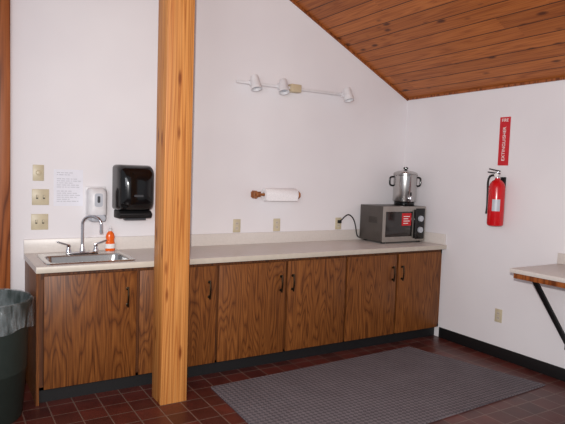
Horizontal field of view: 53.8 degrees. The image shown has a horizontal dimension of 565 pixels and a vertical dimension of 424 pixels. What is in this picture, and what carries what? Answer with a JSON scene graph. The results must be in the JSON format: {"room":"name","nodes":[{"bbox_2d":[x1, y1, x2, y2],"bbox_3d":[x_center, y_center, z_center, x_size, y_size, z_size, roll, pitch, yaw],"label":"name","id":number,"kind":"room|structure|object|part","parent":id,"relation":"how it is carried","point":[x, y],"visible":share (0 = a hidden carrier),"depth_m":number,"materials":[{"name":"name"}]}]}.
{"room":"break room kitchenette","nodes":[
{"label":"break room kitchenette","id":0,"kind":"room"},
{"bbox_2d":[10,0,406,291],"bbox_3d":[-1.117,-1.399,4.375,5.600,5.199,0.120,-1,5,-31],"label":"wall","id":1,"kind":"structure","parent":0,"point":[83,73],"depth_m":4.67,"materials":[{"name":"paint"}]},
{"bbox_2d":[0,0,9,289],"bbox_3d":[-1.941,-0.898,3.823,0.130,4.221,0.045,-1,5,-31],"label":"trim","id":2,"kind":"structure","parent":1,"relation":"attached to","point":[4,4],"depth_m":3.85,"materials":[{"name":"brown wood"}]},
{"bbox_2d":[33,165,43,180],"bbox_3d":[-1.754,-0.282,4.005,0.075,0.115,0.022,-1,5,-31],"label":"dimmer switch","id":3,"kind":"object","parent":1,"relation":"attached to","point":[38,170],"visible":1,"depth_m":4.01,"materials":[{"name":"beige plastic"}]},
{"bbox_2d":[31,214,47,229],"bbox_3d":[-1.758,0.072,4.037,0.115,0.115,0.018,-1,5,-31],"label":"light switch","id":4,"kind":"object","parent":1,"relation":"attached to","point":[38,221],"visible":1,"depth_m":4.04,"materials":[{"name":"beige plastic"}]},
{"bbox_2d":[32,189,48,204],"bbox_3d":[-1.748,-0.108,4.027,0.115,0.115,0.018,-1,5,-31],"label":"light switch","id":5,"kind":"object","parent":1,"relation":"attached to","point":[39,196],"visible":1,"depth_m":4.03,"materials":[{"name":"beige plastic"}]},
{"bbox_2d":[54,169,82,205],"bbox_3d":[-1.585,-0.179,4.129,0.205,0.270,0.002,-1,5,-31],"label":"paper notice","id":6,"kind":"object","parent":1,"relation":"attached to","point":[68,184],"visible":1,"depth_m":4.13,"materials":[{"name":"white paper"}]},
{"bbox_2d":[85,186,106,221],"bbox_3d":[-1.393,-0.056,4.190,0.150,0.268,0.116,-1,5,-31],"label":"soap dispenser","id":7,"kind":"object","parent":1,"relation":"attached to","point":[95,196],"visible":0.92,"depth_m":4.15,"materials":[{"name":"white plastic"}]},
{"bbox_2d":[112,164,153,219],"bbox_3d":[-1.133,-0.150,4.267,0.275,0.418,0.238,-1,5,-31],"label":"paper towel dispenser","id":8,"kind":"object","parent":1,"relation":"attached to","point":[132,185],"visible":1,"depth_m":4.18,"materials":[{"name":"black plastic"}]},
{"bbox_2d":[24,229,445,253],"bbox_3d":[-0.143,0.256,4.683,3.639,0.100,0.619,-1,5,-31],"label":"backsplash","id":9,"kind":"structure","parent":1,"relation":"attached to","point":[123,242],"depth_m":4.76,"materials":[{"name":"laminate"}]},
{"bbox_2d":[233,219,240,232],"bbox_3d":[-0.399,0.121,4.874,0.072,0.116,0.009,-1,5,-31],"label":"electrical outlet","id":10,"kind":"object","parent":1,"relation":"attached to","point":[236,222],"visible":1,"depth_m":4.87,"materials":[{"name":"beige plastic"}]},
{"bbox_2d":[251,188,300,200],"bbox_3d":[-0.047,-0.155,4.987,0.465,0.116,0.137,-1,5,-31],"label":"paper towel holder","id":11,"kind":"object","parent":1,"relation":"attached to","point":[267,194],"visible":1,"depth_m":4.93,"materials":[{"name":"white paper"}]},
{"bbox_2d":[273,219,279,230],"bbox_3d":[-0.052,0.118,5.084,0.072,0.116,0.009,-1,5,-31],"label":"electrical outlet","id":12,"kind":"object","parent":1,"relation":"attached to","point":[276,222],"visible":1,"depth_m":5.08,"materials":[{"name":"beige plastic"}]},
{"bbox_2d":[236,74,353,101],"bbox_3d":[0.150,-1.101,4.991,1.200,0.140,0.188,-1,5,-31],"label":"track light","id":13,"kind":"object","parent":1,"relation":"attached to","point":[284,88],"visible":1,"depth_m":4.90,"materials":[{"name":"white plastic"}]},
{"bbox_3d":[0.123,-1.114,5.035,1.200,0.024,0.025,-1,5,-31],"label":"rail","id":14,"kind":"part","parent":13,"relation":"part of","materials":[{"name":"white plastic"}]},
{"bbox_2d":[335,218,340,228],"bbox_3d":[0.546,0.112,5.448,0.072,0.116,0.009,-1,5,-31],"label":"electrical outlet","id":15,"kind":"object","parent":1,"relation":"attached to","point":[337,225],"visible":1,"depth_m":5.44,"materials":[{"name":"beige plastic"}]},
{"bbox_2d":[290,0,407,100],"bbox_3d":[-1.043,-2.559,4.236,5.600,2.860,0.016,-1,5,-31],"label":"trim","id":16,"kind":"structure","parent":1,"relation":"attached to","point":[292,1],"depth_m":5.33,"materials":[{"name":"brown wood"}]},
{"bbox_2d":[12,335,564,423],"bbox_3d":[0.452,1.481,1.952,5.720,0.100,6.320,-1,5,-31],"label":"floor","id":17,"kind":"structure","parent":0,"point":[545,404],"depth_m":3.75,"materials":[{"name":"tile"}]},
{"bbox_2d":[0,288,32,423],"bbox_3d":[-1.815,0.883,3.362,0.590,0.741,0.588,-1,5,-31],"label":"trash can","id":18,"kind":"object","parent":17,"relation":"on","point":[14,304],"visible":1,"depth_m":3.29,"materials":[{"name":"plastic"}]},
{"bbox_2d":[152,0,194,404],"bbox_3d":[-0.704,-0.653,3.637,0.183,3.842,0.180,-1,5,-31],"label":"support post","id":19,"kind":"object","parent":17,"relation":"on","point":[176,18],"visible":1,"depth_m":3.61,"materials":[{"name":"brown wood"}]},
{"bbox_2d":[25,249,441,405],"bbox_3d":[-0.153,0.781,4.714,3.631,0.868,0.634,-1,5,-31],"label":"base cabinet","id":20,"kind":"object","parent":17,"relation":"on","point":[90,332],"visible":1,"depth_m":4.24,"materials":[{"name":"brown wood"}]},
{"bbox_3d":[-1.048,0.579,3.791,0.013,0.142,0.021,-1,5,-31],"label":"handle","id":21,"kind":"part","parent":20,"relation":"part of","materials":[{"name":"black metal"}]},
{"bbox_3d":[-0.531,0.575,4.105,0.013,0.142,0.021,-1,5,-31],"label":"handle","id":22,"kind":"part","parent":20,"relation":"part of","materials":[{"name":"black metal"}]},
{"bbox_2d":[24,229,446,273],"bbox_3d":[-0.140,0.277,4.677,3.639,0.140,0.635,-1,5,-31],"label":"countertop","id":23,"kind":"structure","parent":20,"relation":"on","point":[254,246],"depth_m":4.58,"materials":[{"name":"laminate"}]},
{"bbox_2d":[56,215,106,253],"bbox_3d":[-1.431,0.162,4.010,0.352,0.285,0.138,-1,5,-31],"label":"faucet","id":24,"kind":"object","parent":23,"relation":"on","point":[82,249],"visible":1,"depth_m":4.03,"materials":[{"name":"silver metal"}]},
{"bbox_3d":[-1.457,0.261,4.055,0.040,0.060,0.040,-1,5,-31],"label":"spout","id":25,"kind":"part","parent":24,"relation":"part of","materials":[{"name":"silver metal"}]},
{"bbox_3d":[-1.458,0.295,4.057,0.220,0.012,0.050,-1,5,-31],"label":"deck plate","id":26,"kind":"part","parent":24,"relation":"part of","materials":[{"name":"silver metal"}]},
{"bbox_2d":[37,251,135,264],"bbox_3d":[-1.377,0.396,3.906,0.590,0.167,0.457,-1,5,-31],"label":"sink","id":27,"kind":"object","parent":23,"relation":"in","point":[101,256],"visible":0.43,"depth_m":3.98,"materials":[{"name":"silver metal"}]},
{"bbox_2d":[105,226,114,250],"bbox_3d":[-1.315,0.202,4.253,0.074,0.188,0.049,-1,5,-31],"label":"dish soap bottle","id":28,"kind":"object","parent":23,"relation":"on","point":[110,244],"visible":0.99,"depth_m":4.24,"materials":[{"name":"orange plastic"}]},
{"bbox_2d":[337,214,358,237],"bbox_3d":[0.697,0.145,5.506,0.351,0.254,0.054,-1,5,-31],"label":"power cord","id":29,"kind":"object","parent":23,"relation":"on","point":[339,221],"visible":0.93,"depth_m":5.46,"materials":[{"name":"black rubber"}]},
{"bbox_2d":[359,204,425,243],"bbox_3d":[1.097,0.111,5.519,0.551,0.354,0.370,-1,5,-31],"label":"microwave oven","id":30,"kind":"object","parent":23,"relation":"on","point":[382,223],"visible":0.98,"depth_m":5.38,"materials":[{"name":"grey metal"}]},
{"bbox_3d":[1.178,0.116,5.388,0.550,0.340,0.012,-1,5,-31],"label":"panel","id":31,"kind":"part","parent":30,"relation":"part of","materials":[{"name":"silver metal"}]},
{"bbox_2d":[389,167,420,205],"bbox_3d":[1.230,-0.258,5.569,0.257,0.382,0.240,6,6,43],"label":"urn","id":32,"kind":"object","parent":30,"relation":"on","point":[404,185],"visible":1,"depth_m":5.48,"materials":[{"name":"silver metal"}]},
{"bbox_3d":[1.224,-0.241,5.576,0.240,0.270,0.240,-1,5,-31],"label":"tank","id":33,"kind":"part","parent":32,"relation":"part of","materials":[{"name":"silver metal"}]},
{"bbox_3d":[1.229,-0.398,5.565,0.240,0.042,0.240,-1,5,-31],"label":"lid","id":34,"kind":"part","parent":32,"relation":"part of","materials":[{"name":"silver metal"}]},
{"bbox_3d":[1.290,0.116,5.434,0.020,0.280,0.024,-1,5,-31],"label":"door handle","id":35,"kind":"part","parent":30,"relation":"part of","materials":[{"name":"black plastic"}]},
{"bbox_3d":[1.353,0.115,5.485,0.120,0.300,0.003,-1,5,-31],"label":"control panel","id":36,"kind":"part","parent":30,"relation":"part of","materials":[{"name":"black plastic"}]},
{"bbox_3d":[1.360,0.066,5.472,0.060,0.060,0.020,-1,5,-31],"label":"knob","id":37,"kind":"part","parent":30,"relation":"part of","materials":[{"name":"grey plastic"}]},
{"bbox_2d":[211,346,544,423],"bbox_3d":[0.728,1.284,4.085,2.330,0.010,1.260,-1,5,-31],"label":"area rug","id":38,"kind":"object","parent":17,"relation":"on","point":[405,385],"visible":1,"depth_m":4.00,"materials":[{"name":"grey carpet"}]},
{"bbox_2d":[294,0,564,97],"bbox_3d":[0.581,-2.357,1.682,5.720,3.000,6.320,-1,5,-31],"label":"ceiling","id":39,"kind":"structure","parent":0,"point":[420,47],"depth_m":4.55,"materials":[{"name":"brown wood"}]},
{"bbox_2d":[404,80,564,368],"bbox_3d":[2.886,0.233,3.320,0.120,2.360,6.320,-1,5,-31],"label":"wall","id":40,"kind":"structure","parent":0,"point":[452,141],"depth_m":4.88,"materials":[{"name":"paint"}]},
{"bbox_2d":[407,77,564,99],"bbox_3d":[2.903,-0.930,3.144,0.016,0.020,6.183,-1,5,-31],"label":"trim","id":41,"kind":"structure","parent":40,"relation":"attached to","point":[560,78],"depth_m":4.89,"materials":[{"name":"brown wood"}]},
{"bbox_2d":[485,168,505,226],"bbox_3d":[1.830,-0.126,4.771,0.155,0.492,0.145,3,4,14],"label":"fire extinguisher","id":42,"kind":"object","parent":40,"relation":"attached to","point":[495,196],"visible":1,"depth_m":4.72,"materials":[{"name":"red paint"}]},
{"bbox_2d":[494,308,501,322],"bbox_3d":[1.881,0.904,4.859,0.009,0.116,0.072,-1,5,-31],"label":"electrical outlet","id":43,"kind":"object","parent":40,"relation":"attached to","point":[498,313],"visible":1,"depth_m":4.85,"materials":[{"name":"beige plastic"}]},
{"bbox_2d":[438,327,564,381],"bbox_3d":[2.980,1.388,3.058,0.010,0.100,5.600,-1,5,-31],"label":"baseboard","id":44,"kind":"structure","parent":40,"relation":"attached to","point":[556,372],"depth_m":4.79,"materials":[{"name":"black rubber"}]},
{"bbox_2d":[498,117,510,165],"bbox_3d":[1.908,-0.608,4.796,0.005,0.415,0.104,-1,5,-31],"label":"fire extinguisher sign","id":45,"kind":"object","parent":40,"relation":"attached to","point":[505,122],"visible":1,"depth_m":4.79,"materials":[{"name":"red plastic"}]},
{"bbox_2d":[510,253,564,349],"bbox_3d":[2.457,0.776,3.345,0.594,0.745,2.125,-1,5,-31],"label":"countertop","id":46,"kind":"structure","parent":40,"relation":"attached to","point":[550,274],"depth_m":4.04,"materials":[{"name":"laminate"}]},
{"bbox_2d":[557,253,564,264],"bbox_3d":[2.713,0.444,3.471,0.019,0.084,2.125,-1,5,-31],"label":"backsplash","id":47,"kind":"structure","parent":40,"relation":"attached to","point":[561,256],"depth_m":4.34,"materials":[{"name":"laminate"}]}
]}

